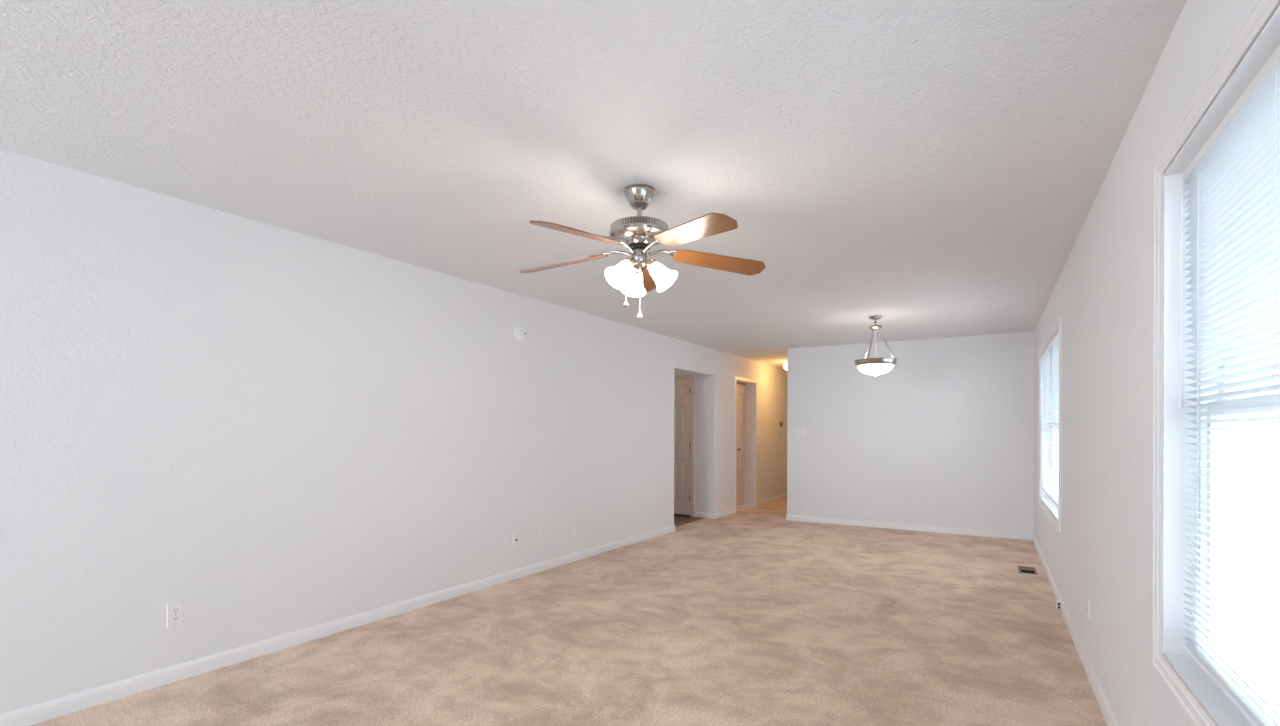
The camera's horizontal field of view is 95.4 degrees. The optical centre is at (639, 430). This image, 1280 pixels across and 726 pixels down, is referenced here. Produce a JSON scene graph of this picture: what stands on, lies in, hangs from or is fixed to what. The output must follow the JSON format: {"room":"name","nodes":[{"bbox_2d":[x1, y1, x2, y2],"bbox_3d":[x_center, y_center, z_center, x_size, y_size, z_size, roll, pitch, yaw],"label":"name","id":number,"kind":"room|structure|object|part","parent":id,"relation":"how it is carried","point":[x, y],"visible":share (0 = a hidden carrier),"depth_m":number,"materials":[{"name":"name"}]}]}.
{"room":"empty living room","nodes":[
{"label":"empty living room","id":0,"kind":"room"},
{"bbox_2d":[0,149,786,713],"bbox_3d":[-0.895,0.051,5.546,0.310,2.440,16.800,0,0,32],"label":"wall","id":1,"kind":"structure","parent":0,"point":[269,431],"depth_m":3.32,"materials":[{"name":"white paint"}]},
{"bbox_2d":[167,601,183,627],"bbox_3d":[-2.345,0.931,2.942,0.009,0.115,0.070,0,0,32],"label":"wall outlet","id":2,"kind":"object","parent":1,"relation":"attached to","point":[175,610],"visible":1,"depth_m":2.94,"materials":[{"name":"white plastic"}]},
{"bbox_2d":[172,608,179,613],"bbox_3d":[-2.344,0.912,2.941,0.004,0.025,0.034,0,0,32],"label":"receptacle","id":3,"kind":"object","parent":2,"relation":"attached to","point":[174,610],"depth_m":2.94,"materials":[{"name":"white plastic"}]},
{"bbox_2d":[172,616,179,621],"bbox_3d":[-2.344,0.951,2.941,0.004,0.025,0.034,0,0,32],"label":"receptacle","id":4,"kind":"object","parent":2,"relation":"attached to","point":[174,618],"depth_m":2.94,"materials":[{"name":"white plastic"}]},
{"bbox_2d":[0,493,786,725],"bbox_3d":[-0.893,1.231,5.543,0.322,0.080,16.600,0,0,32],"label":"baseboard","id":5,"kind":"structure","parent":1,"relation":"attached to","point":[44,711],"depth_m":3.32,"materials":[{"name":"white paint"}]},
{"bbox_2d":[513,533,518,546],"bbox_3d":[-1.058,0.941,4.986,0.015,0.115,0.070,0,0,32],"label":"cable plate","id":6,"kind":"object","parent":1,"relation":"attached to","point":[516,535],"visible":1,"depth_m":4.98,"materials":[{"name":"white plastic"}]},
{"bbox_2d":[514,325,526,340],"bbox_3d":[-1.022,-0.833,5.008,0.042,0.136,0.136,0,0,32],"label":"smoke detector","id":7,"kind":"object","parent":1,"relation":"attached to","point":[520,333],"visible":1,"depth_m":4.98,"materials":[{"name":"white plastic"}]},
{"bbox_2d":[574,522,576,535],"bbox_3d":[-0.625,0.967,5.678,0.012,0.130,0.045,0,0,32],"label":"blank plate","id":8,"kind":"object","parent":1,"relation":"attached to","point":[575,524],"visible":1,"depth_m":5.67,"materials":[{"name":"white plastic"}]},
{"bbox_2d":[734,376,756,512],"bbox_3d":[1.625,0.221,9.458,0.227,2.115,0.945,0,0,32],"label":"door","id":9,"kind":"structure","parent":1,"relation":"in","point":[739,449],"depth_m":9.68,"materials":[{"name":"beige paint"}]},
{"bbox_2d":[30,497,1106,725],"bbox_3d":[0.196,1.300,4.833,7.272,0.050,16.905,0,0,31],"label":"floor","id":10,"kind":"structure","parent":0,"point":[752,615],"depth_m":3.37,"materials":[{"name":"carpet"}]},
{"bbox_2d":[1017,566,1037,574],"bbox_3d":[3.552,1.281,5.343,0.144,0.006,0.330,0,0,31],"label":"floor vent","id":11,"kind":"object","parent":10,"relation":"in","point":[1021,569],"visible":1,"depth_m":5.33,"materials":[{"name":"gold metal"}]},
{"bbox_2d":[0,0,1186,368],"bbox_3d":[-0.194,-1.227,5.128,6.800,0.120,16.840,0,0,31],"label":"ceiling","id":12,"kind":"structure","parent":0,"point":[933,168],"depth_m":2.25,"materials":[{"name":"white paint"}]},
{"bbox_2d":[519,184,765,317],"bbox_3d":[-0.040,-0.853,2.819,1.262,0.626,1.255,0,0,31],"label":"ceiling fan","id":13,"kind":"object","parent":12,"relation":"hanging from","point":[635,276],"visible":1,"depth_m":2.78,"materials":[{"name":"brown wood"}]},
{"bbox_3d":[-0.396,-0.849,2.982,0.482,0.006,0.142,-5,11,21],"label":"blade","id":14,"kind":"part","parent":13,"relation":"part of","materials":[{"name":"brown wood"}]},
{"bbox_3d":[-0.268,-0.849,2.505,0.142,0.006,0.482,16,15,37],"label":"blade","id":15,"kind":"part","parent":13,"relation":"part of","materials":[{"name":"brown wood"}]},
{"bbox_3d":[-0.099,-0.740,2.755,0.128,0.145,0.142,0,0,31],"label":"lamp shade","id":16,"kind":"part","parent":13,"relation":"part of","materials":[{"name":"white glass"}]},
{"bbox_3d":[-0.080,-0.760,2.767,0.053,0.082,0.077,0,0,31],"label":"bulb","id":17,"kind":"part","parent":13,"relation":"part of","materials":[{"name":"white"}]},
{"bbox_3d":[-0.050,-0.800,2.791,0.056,0.054,0.058,0,0,31],"label":"lamp arm","id":18,"kind":"part","parent":13,"relation":"part of","materials":[{"name":"silver metal"}]},
{"bbox_3d":[-0.032,-0.740,2.959,0.131,0.145,0.133,0,0,31],"label":"lamp shade","id":19,"kind":"part","parent":13,"relation":"part of","materials":[{"name":"white glass"}]},
{"bbox_3d":[0.018,-0.848,3.252,0.142,0.006,0.482,-13,-5,2],"label":"blade","id":20,"kind":"part","parent":13,"relation":"part of","materials":[{"name":"brown wood"}]},
{"bbox_3d":[0.055,-0.800,2.814,0.058,0.054,0.055,0,0,31],"label":"lamp arm","id":21,"kind":"part","parent":13,"relation":"part of","materials":[{"name":"silver metal"}]},
{"bbox_3d":[0.112,-0.740,2.799,0.142,0.145,0.130,0,0,31],"label":"lamp shade","id":22,"kind":"part","parent":13,"relation":"part of","materials":[{"name":"white glass"}]},
{"bbox_3d":[0.226,-0.848,2.480,0.142,0.006,0.482,16,-4,-33],"label":"blade","id":23,"kind":"part","parent":13,"relation":"part of","materials":[{"name":"brown wood"}]},
{"bbox_3d":[0.402,-0.847,2.942,0.482,0.006,0.142,5,-14,-15],"label":"blade","id":24,"kind":"part","parent":13,"relation":"part of","materials":[{"name":"brown wood"}]},
{"bbox_2d":[783,361,787,369],"bbox_3d":[2.528,-1.082,9.850,0.210,0.154,0.210,0,0,31],"label":"flush ceiling light","id":25,"kind":"object","parent":12,"relation":"attached to","point":[785,365],"visible":0.33,"depth_m":9.80,"materials":[{"name":"white glass"}]},
{"bbox_2d":[854,315,896,376],"bbox_3d":[2.389,-0.849,5.913,0.410,0.620,0.410,0,0,31],"label":"pendant lamp","id":26,"kind":"object","parent":12,"relation":"hanging from","point":[875,366],"visible":1,"depth_m":5.82,"materials":[{"name":"white glass"}]},
{"bbox_3d":[2.360,-0.861,6.020,0.022,0.336,0.170,0,0,-17],"label":"suspension rod","id":27,"kind":"part","parent":26,"relation":"part of","materials":[{"name":"silver metal"}]},
{"bbox_3d":[2.313,-0.861,5.832,0.021,0.336,0.170,0,0,45],"label":"suspension rod","id":28,"kind":"part","parent":26,"relation":"part of","materials":[{"name":"silver metal"}]},
{"bbox_3d":[2.389,-0.615,5.913,0.344,0.105,0.344,0,0,31],"label":"lamp shade","id":29,"kind":"part","parent":26,"relation":"part of","materials":[{"name":"white glass"}]},
{"bbox_3d":[2.497,-0.861,5.885,0.169,0.336,0.022,0,0,13],"label":"suspension rod","id":30,"kind":"part","parent":26,"relation":"part of","materials":[{"name":"silver metal"}]},
{"bbox_2d":[674,373,694,516],"bbox_3d":[-0.086,0.054,9.184,2.190,2.440,0.120,0,0,32],"label":"wall","id":31,"kind":"structure","parent":0,"point":[674,373],"depth_m":8.55,"materials":[{"name":"white paint"}]},
{"bbox_2d":[674,375,694,516],"bbox_3d":[0.488,0.228,8.737,0.722,2.095,0.103,0,0,32],"label":"door","id":32,"kind":"structure","parent":31,"relation":"in","point":[684,389],"depth_m":8.65,"materials":[{"name":"beige paint"}]},
{"bbox_2d":[787,332,1033,532],"bbox_3d":[3.422,0.064,7.577,3.013,2.440,0.120,0,0,31],"label":"wall","id":33,"kind":"structure","parent":0,"point":[948,429],"depth_m":7.42,"materials":[{"name":"white paint"}]},
{"bbox_2d":[915,501,920,510],"bbox_3d":[3.544,0.967,7.428,0.070,0.115,0.009,0,0,31],"label":"wall outlet","id":34,"kind":"object","parent":33,"relation":"attached to","point":[917,504],"visible":1,"depth_m":7.43,"materials":[{"name":"white plastic"}]},
{"bbox_2d":[1033,0,1253,725],"bbox_3d":[1.536,0.059,1.540,0.142,2.440,12.420,0,0,31],"label":"wall","id":35,"kind":"structure","parent":0,"point":[1102,294],"depth_m":2.39,"materials":[{"name":"white paint"}]},
{"bbox_2d":[786,514,1118,725],"bbox_3d":[1.340,1.238,4.207,2.925,0.080,16.600,0,0,31],"label":"baseboard","id":36,"kind":"structure","parent":35,"relation":"attached to","point":[914,527],"depth_m":6.84,"materials":[{"name":"white paint"}]},
{"bbox_2d":[1056,599,1060,609],"bbox_3d":[2.991,1.248,4.163,0.022,0.060,0.061,0,0,31],"label":"phone jack","id":37,"kind":"object","parent":36,"relation":"attached to","point":[1058,603],"visible":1,"depth_m":4.14,"materials":[{"name":"white plastic"}]},
{"bbox_2d":[1038,316,1061,531],"bbox_3d":[3.619,-0.043,5.043,0.157,1.571,1.976,0,0,31],"label":"window","id":38,"kind":"structure","parent":35,"relation":"in","point":[1050,508],"depth_m":5.73,"materials":[{"name":"white paint"}]},
{"bbox_2d":[1040,330,1058,505],"bbox_3d":[3.574,-0.087,5.070,0.042,1.351,1.836,0,0,31],"label":"blind","id":39,"kind":"object","parent":38,"relation":"attached to","point":[1050,356],"visible":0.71,"depth_m":5.10,"materials":[{"name":"white plastic"}]},
{"bbox_3d":[3.975,-0.081,5.728,0.028,1.321,0.001,0,0,31],"label":"ladder cord","id":40,"kind":"part","parent":39,"relation":"part of","materials":[{"name":"white fabric"}]},
{"bbox_3d":[3.577,0.582,5.066,0.024,0.014,1.836,0,0,31],"label":"rail","id":41,"kind":"part","parent":39,"relation":"part of","materials":[{"name":"white plastic"}]},
{"bbox_3d":[3.411,-0.240,4.820,0.003,1.007,0.010,0,0,31],"label":"lift cord","id":42,"kind":"part","parent":39,"relation":"part of","materials":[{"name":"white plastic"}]},
{"bbox_3d":[3.447,-0.082,4.846,0.028,1.321,0.001,0,0,31],"label":"ladder cord","id":43,"kind":"part","parent":39,"relation":"part of","materials":[{"name":"white fabric"}]},
{"bbox_3d":[3.657,-0.043,5.020,0.068,1.437,1.842,0,0,31],"label":"frame","id":44,"kind":"part","parent":38,"relation":"part of","materials":[{"name":"white plastic"}]},
{"bbox_3d":[3.885,0.284,5.420,0.025,0.716,0.852,0,0,31],"label":"sash","id":45,"kind":"part","parent":38,"relation":"part of","materials":[{"name":"white plastic"}]},
{"bbox_2d":[1087,596,1089,619],"bbox_3d":[2.356,0.934,3.064,0.009,0.115,0.070,0,0,31],"label":"wall outlet","id":46,"kind":"object","parent":35,"relation":"attached to","point":[1088,598],"visible":1,"depth_m":3.04,"materials":[{"name":"white plastic"}]},
{"bbox_2d":[1152,0,1279,725],"bbox_3d":[1.171,-0.050,0.947,0.157,1.571,1.943,0,0,31],"label":"window","id":47,"kind":"structure","parent":35,"relation":"in","point":[1256,38],"depth_m":1.72,"materials":[{"name":"white paint"}]},
{"bbox_2d":[1179,45,1279,725],"bbox_3d":[1.157,-0.062,0.955,0.042,1.415,1.803,0,0,31],"label":"blind","id":48,"kind":"object","parent":47,"relation":"attached to","point":[1233,179],"visible":1,"depth_m":1.38,"materials":[{"name":"white plastic"}]},
{"bbox_3d":[1.552,-0.056,1.602,0.028,1.385,0.001,0,0,31],"label":"ladder cord","id":49,"kind":"part","parent":48,"relation":"part of","materials":[{"name":"white fabric"}]},
{"bbox_3d":[1.161,0.639,0.952,0.024,0.014,1.803,0,0,31],"label":"rail","id":50,"kind":"part","parent":48,"relation":"part of","materials":[{"name":"white plastic"}]},
{"bbox_3d":[1.292,-0.057,1.168,0.028,1.385,0.001,0,0,31],"label":"ladder cord","id":51,"kind":"part","parent":48,"relation":"part of","materials":[{"name":"white fabric"}]},
{"bbox_3d":[1.209,-0.050,0.924,0.068,1.437,1.809,0,0,31],"label":"frame","id":52,"kind":"part","parent":47,"relation":"part of","materials":[{"name":"white plastic"}]},
{"bbox_3d":[1.433,0.277,1.317,0.025,0.716,0.836,0,0,31],"label":"sash","id":53,"kind":"part","parent":47,"relation":"part of","materials":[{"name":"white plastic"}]},
{"bbox_3d":[1.459,-0.386,1.303,0.025,0.696,0.836,0,0,31],"label":"sash","id":54,"kind":"part","parent":47,"relation":"part of","materials":[{"name":"white plastic"}]},
{"label":"outside","id":55,"kind":"structure","parent":0,"visible":0},
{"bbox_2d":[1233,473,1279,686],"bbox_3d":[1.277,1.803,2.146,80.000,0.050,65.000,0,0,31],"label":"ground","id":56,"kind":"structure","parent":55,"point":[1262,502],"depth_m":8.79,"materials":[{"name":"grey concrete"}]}
]}

